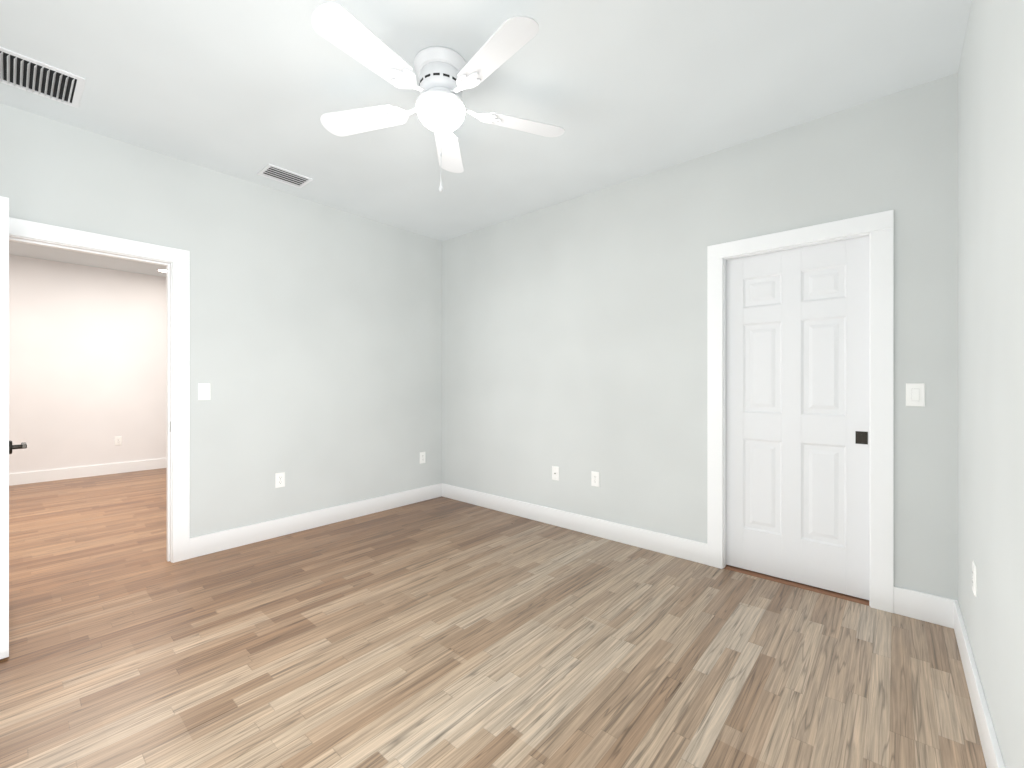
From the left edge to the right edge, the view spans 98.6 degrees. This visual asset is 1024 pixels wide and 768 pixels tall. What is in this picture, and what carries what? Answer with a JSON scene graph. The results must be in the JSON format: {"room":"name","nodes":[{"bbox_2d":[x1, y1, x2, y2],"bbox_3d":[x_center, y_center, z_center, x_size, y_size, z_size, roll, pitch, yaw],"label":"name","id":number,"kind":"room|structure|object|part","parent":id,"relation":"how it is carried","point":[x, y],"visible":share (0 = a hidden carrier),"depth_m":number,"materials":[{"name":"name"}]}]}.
{"room":"empty bedroom","nodes":[
{"label":"empty bedroom","id":0,"kind":"room"},
{"bbox_2d":[9,255,166,473],"bbox_3d":[-5.648,-0.165,5.710,0.120,2.750,6.440,0,0,41],"label":"wall","id":1,"kind":"structure","parent":0,"point":[87,365],"depth_m":5.72,"materials":[{"name":"paint"}]},
{"bbox_2d":[9,458,166,485],"bbox_3d":[-5.596,1.140,5.665,0.017,0.140,6.200,0,0,41],"label":"baseboard","id":2,"kind":"structure","parent":1,"relation":"attached to","point":[59,474],"depth_m":5.70,"materials":[{"name":"white wood"}]},
{"bbox_2d":[115,436,121,444],"bbox_3d":[-5.337,0.770,5.970,0.008,0.117,0.072,0,0,41],"label":"outlet","id":3,"kind":"object","parent":1,"relation":"attached to","point":[118,440],"visible":1,"depth_m":5.97,"materials":[{"name":"white plastic"}]},
{"bbox_2d":[0,103,441,537],"bbox_3d":[-2.446,-0.165,2.916,0.120,2.750,6.440,0,0,41],"label":"wall","id":4,"kind":"structure","parent":0,"point":[316,345],"depth_m":3.47,"materials":[{"name":"paint"}]},
{"bbox_2d":[0,196,8,658],"bbox_3d":[-2.508,0.191,2.171,0.754,2.018,0.035,0,0,41],"label":"entry door","id":5,"kind":"structure","parent":4,"relation":"in","point":[4,426],"depth_m":1.93,"materials":[{"name":"white wood"}]},
{"bbox_2d":[0,442,6,455],"bbox_3d":[-2.504,0.185,2.159,0.748,1.640,0.038,0,0,41],"label":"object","id":6,"kind":"structure","parent":5,"relation":"attached to","point":[3,449],"depth_m":1.92,"materials":[{"name":"white wood"}]},
{"bbox_2d":[9,441,26,453],"bbox_3d":[-2.302,0.285,1.992,0.146,0.062,0.143,0,0,41],"label":"door handle","id":7,"kind":"object","parent":5,"relation":"attached to","point":[22,445],"depth_m":1.99,"materials":[{"name":"brown metal"}]},
{"bbox_2d":[9,217,189,562],"bbox_3d":[-2.603,0.145,2.736,0.156,2.130,0.960,0,0,41],"label":"door frame","id":8,"kind":"structure","parent":4,"relation":"attached to","point":[179,259],"depth_m":2.99,"materials":[{"name":"white wood"}]},
{"bbox_2d":[198,383,210,399],"bbox_3d":[-2.180,0.054,3.122,0.010,0.119,0.074,0,0,41],"label":"light switch","id":9,"kind":"object","parent":4,"relation":"attached to","point":[204,391],"visible":1,"depth_m":3.12,"materials":[{"name":"white plastic"}]},
{"bbox_2d":[275,472,284,487],"bbox_3d":[-1.845,0.765,3.507,0.008,0.117,0.072,0,0,41],"label":"electrical outlet","id":10,"kind":"object","parent":4,"relation":"attached to","point":[279,479],"visible":1,"depth_m":3.50,"materials":[{"name":"white plastic"}]},
{"bbox_2d":[190,483,441,558],"bbox_3d":[-1.504,1.140,3.893,0.015,0.140,2.230,0,0,41],"label":"baseboard","id":11,"kind":"structure","parent":4,"relation":"attached to","point":[210,543],"depth_m":3.63,"materials":[{"name":"white wood"}]},
{"bbox_2d":[420,452,424,463],"bbox_3d":[-0.925,0.763,4.562,0.008,0.117,0.072,0,0,41],"label":"electrical outlet","id":12,"kind":"object","parent":4,"relation":"attached to","point":[422,457],"visible":1,"depth_m":4.56,"materials":[{"name":"white plastic"}]},
{"bbox_2d":[0,0,971,276],"bbox_3d":[-2.521,-1.600,2.982,8.420,0.120,6.440,0,0,41],"label":"ceiling","id":13,"kind":"structure","parent":0,"point":[616,90],"depth_m":2.26,"materials":[{"name":"paint"}]},
{"bbox_2d":[0,47,85,107],"bbox_3d":[-2.486,-1.530,2.102,0.350,0.021,0.620,0,0,41],"label":"ceiling vent","id":14,"kind":"object","parent":13,"relation":"in","point":[23,72],"visible":1,"depth_m":2.21,"materials":[{"name":"white metal"}]},
{"bbox_2d":[156,269,166,272],"bbox_3d":[-4.725,-1.536,5.993,0.190,0.007,0.190,0,0,41],"label":"recessed light","id":15,"kind":"object","parent":13,"relation":"in","point":[162,270],"visible":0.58,"depth_m":5.97,"materials":[{"name":"white"}]},
{"bbox_2d":[257,164,312,187],"bbox_3d":[-1.679,-1.535,3.263,0.220,0.011,0.310,0,0,41],"label":"ceiling vent","id":16,"kind":"object","parent":13,"relation":"in","point":[279,174],"visible":1,"depth_m":3.25,"materials":[{"name":"white metal"}]},
{"bbox_2d":[311,2,564,191],"bbox_3d":[-0.345,-1.216,2.092,1.254,0.648,1.248,0,0,41],"label":"fan","id":17,"kind":"object","parent":13,"relation":"hanging from","point":[446,76],"visible":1,"depth_m":2.03,"materials":[{"name":"metal"},{"name":"painted wood"},{"name":"glass"}]},
{"bbox_3d":[-0.330,-1.111,2.046,0.021,0.438,0.020,0,0,41],"label":"pull chain","id":18,"kind":"part","parent":17,"relation":"part of","materials":[{"name":"grey metal"}]},
{"bbox_3d":[-0.344,-1.282,2.131,0.232,0.095,0.232,0,0,41],"label":"globe","id":19,"kind":"part","parent":17,"relation":"part of","materials":[{"name":"white glass"}]},
{"bbox_2d":[0,468,986,767],"bbox_3d":[-2.521,1.258,2.982,8.420,0.103,6.440,0,0,41],"label":"floor","id":20,"kind":"structure","parent":0,"point":[440,632],"depth_m":1.97,"materials":[{"name":"laminate"}]},
{"bbox_2d":[442,73,957,600],"bbox_3d":[0.808,-0.165,3.475,4.050,2.750,0.120,0,0,41],"label":"wall","id":21,"kind":"structure","parent":0,"point":[574,339],"depth_m":3.14,"materials":[{"name":"paint"}]},
{"bbox_2d":[552,466,558,480],"bbox_3d":[0.368,0.765,3.769,0.072,0.117,0.016,0,0,41],"label":"outlet","id":22,"kind":"object","parent":21,"relation":"attached to","point":[555,472],"visible":1,"depth_m":3.77,"materials":[{"name":"white plastic"}]},
{"bbox_2d":[442,483,706,564],"bbox_3d":[0.274,1.140,3.851,2.750,0.140,0.017,0,0,41],"label":"baseboard","id":23,"kind":"structure","parent":21,"relation":"attached to","point":[696,551],"depth_m":3.54,"materials":[{"name":"white wood"}]},
{"bbox_2d":[591,471,598,486],"bbox_3d":[0.665,0.760,3.515,0.072,0.117,0.008,0,0,41],"label":"electrical outlet","id":24,"kind":"object","parent":21,"relation":"attached to","point":[595,479],"visible":1,"depth_m":3.51,"materials":[{"name":"white plastic"}]},
{"bbox_2d":[707,210,893,612],"bbox_3d":[1.703,0.145,2.683,0.940,2.130,0.138,0,0,41],"label":"door","id":25,"kind":"structure","parent":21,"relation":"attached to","point":[724,370],"depth_m":2.63,"materials":[{"name":"white wood"}]},
{"bbox_3d":[1.952,0.300,2.458,0.054,0.070,0.002,0,0,41],"label":"closet door pull","id":26,"kind":"part","parent":25,"relation":"part of","materials":[{"name":"black metal"}]},
{"bbox_2d":[906,383,924,406],"bbox_3d":[2.085,0.056,2.276,0.074,0.119,0.010,0,0,41],"label":"light switch","id":27,"kind":"object","parent":21,"relation":"attached to","point":[915,394],"visible":1,"depth_m":2.27,"materials":[{"name":"white plastic"}]},
{"bbox_2d":[958,0,1023,767],"bbox_3d":[1.027,-0.165,0.736,0.120,2.750,3.720,0,0,41],"label":"wall","id":28,"kind":"structure","parent":0,"point":[991,306],"depth_m":1.38,"materials":[{"name":"paint"}]},
{"bbox_2d":[972,561,976,596],"bbox_3d":[1.781,0.750,1.698,0.008,0.117,0.072,0,0,41],"label":"electrical outlet","id":29,"kind":"object","parent":28,"relation":"attached to","point":[974,577],"visible":0.98,"depth_m":1.67,"materials":[{"name":"white plastic"}]},
{"bbox_2d":[946,598,1004,767],"bbox_3d":[1.025,1.140,0.837,0.017,0.140,3.570,0,0,41],"label":"baseboard","id":30,"kind":"structure","parent":28,"relation":"attached to","point":[954,619],"depth_m":1.60,"materials":[{"name":"white wood"}]}
]}

